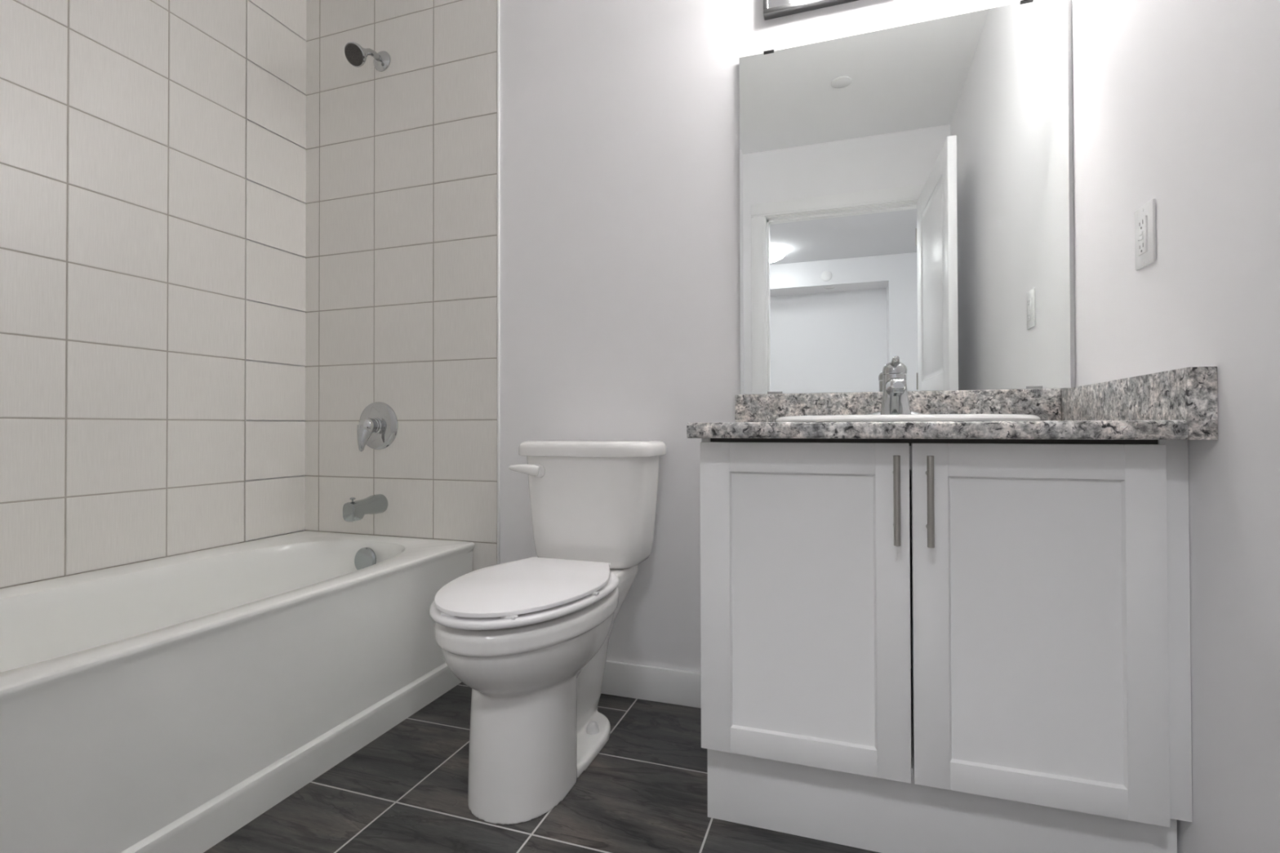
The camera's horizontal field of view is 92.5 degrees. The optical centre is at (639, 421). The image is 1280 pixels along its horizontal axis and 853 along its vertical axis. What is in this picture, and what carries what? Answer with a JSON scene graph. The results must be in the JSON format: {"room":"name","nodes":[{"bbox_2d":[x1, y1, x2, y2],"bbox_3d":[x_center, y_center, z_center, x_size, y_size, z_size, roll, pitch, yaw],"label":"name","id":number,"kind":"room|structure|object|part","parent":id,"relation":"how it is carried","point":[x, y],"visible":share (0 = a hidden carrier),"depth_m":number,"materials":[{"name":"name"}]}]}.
{"room":"bathroom","nodes":[
{"label":"bathroom","id":0,"kind":"room"},
{"bbox_2d":[0,0,306,589],"bbox_3d":[-1.528,-0.382,1.621,0.108,2.440,1.648,0,-1,19],"label":"wall","id":1,"kind":"structure","parent":0,"point":[153,153],"depth_m":1.77,"materials":[{"name":"white tile"}]},
{"bbox_2d":[204,682,879,852],"bbox_3d":[-0.384,0.880,1.010,2.655,0.100,2.048,0,-1,19],"label":"floor","id":2,"kind":"structure","parent":0,"point":[406,790],"depth_m":1.33,"materials":[{"name":"tile"}]},
{"bbox_2d":[0,530,474,852],"bbox_3d":[-1.142,0.616,1.425,0.732,0.439,1.532,0,-1,19],"label":"bathtub","id":3,"kind":"object","parent":2,"relation":"on","point":[167,704],"visible":0.99,"depth_m":1.32,"materials":[{"name":"white ceramic"}]},
{"bbox_3d":[-0.912,0.461,2.028,0.086,0.086,0.022,0,-1,19],"label":"overflow plate","id":4,"kind":"part","parent":3,"relation":"part of","materials":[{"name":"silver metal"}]},
{"bbox_2d":[429,440,666,824],"bbox_3d":[-0.226,0.444,1.523,0.407,0.781,0.749,0,-1,19],"label":"toilet","id":5,"kind":"object","parent":2,"relation":"on","point":[529,637],"visible":1,"depth_m":1.35,"materials":[{"name":"porcelain"},{"name":"plastic"}]},
{"bbox_3d":[-0.266,0.374,1.410,0.353,0.010,0.488,0,-1,19],"label":"lid","id":6,"kind":"part","parent":5,"relation":"part of","materials":[{"name":"white plastic"}]},
{"bbox_3d":[-0.268,0.393,1.403,0.369,0.016,0.495,0,-1,19],"label":"seat","id":7,"kind":"part","parent":5,"relation":"part of","materials":[{"name":"white plastic"}]},
{"bbox_3d":[-0.318,0.139,1.725,0.102,0.040,0.037,0,-1,7],"label":"flush lever","id":8,"kind":"part","parent":5,"relation":"part of","materials":[{"name":"white"}]},
{"bbox_3d":[-0.228,0.622,1.517,0.364,0.426,0.714,0,-1,19],"label":"bowl","id":9,"kind":"part","parent":5,"relation":"part of","materials":[{"name":"white ceramic"}]},
{"bbox_3d":[-0.141,0.077,1.780,0.407,0.042,0.214,0,-1,19],"label":"tank lid","id":10,"kind":"part","parent":5,"relation":"part of","materials":[{"name":"white ceramic"}]},
{"bbox_3d":[-0.140,0.254,1.782,0.372,0.310,0.191,0,-1,19],"label":"tank","id":11,"kind":"part","parent":5,"relation":"part of","materials":[{"name":"white ceramic"}]},
{"bbox_2d":[700,438,1192,852],"bbox_3d":[0.586,0.431,1.344,0.812,0.798,0.580,0,-1,19],"label":"vanity cabinet","id":12,"kind":"object","parent":2,"relation":"on","point":[990,653],"visible":0.91,"depth_m":1.10,"materials":[{"name":"white paint"}]},
{"bbox_3d":[0.310,0.349,1.185,0.390,0.617,0.020,0,-1,19],"label":"door","id":13,"kind":"part","parent":12,"relation":"part of","materials":[{"name":"white paint"}]},
{"bbox_3d":[0.462,0.141,1.103,0.012,0.161,0.040,0,-1,19],"label":"handle","id":14,"kind":"part","parent":12,"relation":"part of","materials":[{"name":"silver metal"}]},
{"bbox_3d":[0.514,0.140,1.086,0.012,0.161,0.040,0,-1,19],"label":"handle","id":15,"kind":"part","parent":12,"relation":"part of","materials":[{"name":"silver metal"}]},
{"bbox_3d":[0.503,0.038,1.141,0.754,0.014,0.012,0,-1,19],"label":"shadow rail","id":16,"kind":"part","parent":12,"relation":"part of","materials":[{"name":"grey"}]},
{"bbox_2d":[686,366,1217,439],"bbox_3d":[0.574,-0.024,1.344,0.832,0.113,0.612,0,-1,19],"label":"countertop","id":17,"kind":"structure","parent":12,"relation":"on","point":[1177,404],"depth_m":1.12,"materials":[{"name":"stone"}]},
{"bbox_2d":[866,355,922,414],"bbox_3d":[0.617,-0.086,1.476,0.144,0.149,0.152,0,-1,19],"label":"faucet","id":18,"kind":"object","parent":17,"relation":"on","point":[895,399],"visible":0.88,"depth_m":1.49,"materials":[{"name":"silver metal"}]},
{"bbox_3d":[0.629,-0.139,1.511,0.057,0.042,0.079,0,-1,19],"label":"lever handle","id":19,"kind":"part","parent":18,"relation":"part of","materials":[{"name":"silver metal"}]},
{"bbox_3d":[0.632,-0.018,1.518,0.144,0.015,0.054,0,-1,19],"label":"plate","id":20,"kind":"part","parent":18,"relation":"part of","materials":[{"name":"silver metal"}]},
{"bbox_3d":[0.613,-0.083,1.462,0.047,0.052,0.124,0,-1,19],"label":"spout","id":21,"kind":"part","parent":18,"relation":"part of","materials":[{"name":"silver metal"}]},
{"bbox_2d":[775,413,1040,488],"bbox_3d":[0.568,0.065,1.349,0.524,0.154,0.450,0,-1,19],"label":"sink","id":22,"kind":"object","parent":17,"relation":"in","point":[914,417],"visible":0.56,"depth_m":1.14,"materials":[{"name":"white ceramic"}]},
{"bbox_3d":[0.678,0.347,1.060,0.378,0.617,0.020,0,-1,19],"label":"door","id":23,"kind":"part","parent":12,"relation":"part of","materials":[{"name":"white paint"}]},
{"bbox_2d":[304,0,1075,672],"bbox_3d":[-0.078,-0.382,1.941,2.447,2.440,0.108,0,-1,19],"label":"wall","id":24,"kind":"structure","parent":0,"point":[620,268],"depth_m":1.99,"materials":[{"name":"white paint"}]},
{"bbox_2d":[342,493,387,521],"bbox_3d":[-0.942,0.294,2.094,0.067,0.080,0.147,0,-1,19],"label":"tub spout","id":25,"kind":"object","parent":24,"relation":"attached to","point":[353,511],"visible":1,"depth_m":2.06,"materials":[{"name":"grey metal"}]},
{"bbox_2d":[344,41,391,71],"bbox_3d":[-0.938,-1.256,2.100,0.077,0.120,0.158,0,-1,19],"label":"shower","id":26,"kind":"object","parent":24,"relation":"attached to","point":[356,55],"visible":1,"depth_m":2.06,"materials":[{"name":"silver metal"}]},
{"bbox_3d":[-0.930,-1.270,2.126,0.024,0.047,0.099,0,-1,19],"label":"shower arm","id":27,"kind":"part","parent":26,"relation":"part of","materials":[{"name":"silver metal"}]},
{"bbox_2d":[356,401,398,451],"bbox_3d":[-0.940,0.016,2.128,0.169,0.173,0.086,0,-1,19],"label":"shower valve","id":28,"kind":"object","parent":24,"relation":"attached to","point":[377,427],"visible":1,"depth_m":2.14,"materials":[{"name":"silver metal"}]},
{"bbox_3d":[-0.946,0.044,2.110,0.055,0.116,0.049,0,-1,19],"label":"lever handle","id":29,"kind":"part","parent":28,"relation":"part of","materials":[{"name":"silver metal"}]},
{"bbox_2d":[497,0,500,564],"bbox_3d":[-0.467,-0.381,2.020,0.007,2.440,0.009,0,-1,19],"label":"trim","id":30,"kind":"structure","parent":24,"relation":"attached to","point":[498,1],"depth_m":2.02,"materials":[{"name":"white paint"}]},
{"bbox_2d":[600,660,701,708],"bbox_3d":[-0.083,0.786,1.877,0.800,0.102,0.013,0,-1,19],"label":"baseboard","id":31,"kind":"structure","parent":24,"relation":"attached to","point":[657,684],"depth_m":1.83,"materials":[{"name":"white paint"}]},
{"bbox_2d":[763,0,857,20],"bbox_3d":[0.645,-1.227,1.583,0.657,0.156,0.132,0,-1,19],"label":"vanity light","id":32,"kind":"object","parent":24,"relation":"attached to","point":[772,9],"visible":1,"depth_m":1.71,"materials":[{"name":"silver metal"}]},
{"bbox_3d":[0.663,-1.227,1.634,0.631,0.130,0.024,0,-1,19],"label":"plate","id":33,"kind":"part","parent":32,"relation":"part of","materials":[{"name":"silver metal"}]},
{"bbox_2d":[734,388,1061,422],"bbox_3d":[0.651,-0.037,1.627,0.796,0.083,0.027,0,-1,19],"label":"backsplash","id":34,"kind":"structure","parent":24,"relation":"attached to","point":[1045,403],"depth_m":1.59,"materials":[{"name":"stone"}]},
{"bbox_2d":[738,0,1071,394],"bbox_3d":[0.670,-0.567,1.632,0.806,0.973,0.013,0,-1,19],"label":"mirror","id":35,"kind":"object","parent":24,"relation":"attached to","point":[904,189],"visible":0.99,"depth_m":1.61,"materials":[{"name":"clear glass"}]},
{"bbox_2d":[1071,0,1279,852],"bbox_3d":[0.809,-0.397,0.583,0.108,2.440,2.108,0,-1,19],"label":"wall","id":36,"kind":"structure","parent":0,"point":[1176,103],"depth_m":0.94,"materials":[{"name":"white paint"}]},
{"bbox_2d":[1134,198,1155,270],"bbox_3d":[0.936,-0.346,1.138,0.010,0.113,0.075,0,-1,19],"label":"wall outlet","id":37,"kind":"object","parent":36,"relation":"attached to","point":[1145,216],"visible":1,"depth_m":1.13,"materials":[{"name":"white plastic"}]},
{"bbox_2d":[1137,215,1147,256],"bbox_3d":[0.934,-0.346,1.139,0.004,0.067,0.033,0,-1,19],"label":"receptacle","id":38,"kind":"object","parent":37,"relation":"attached to","point":[1142,220],"depth_m":1.14,"materials":[{"name":"white plastic"}]}
]}

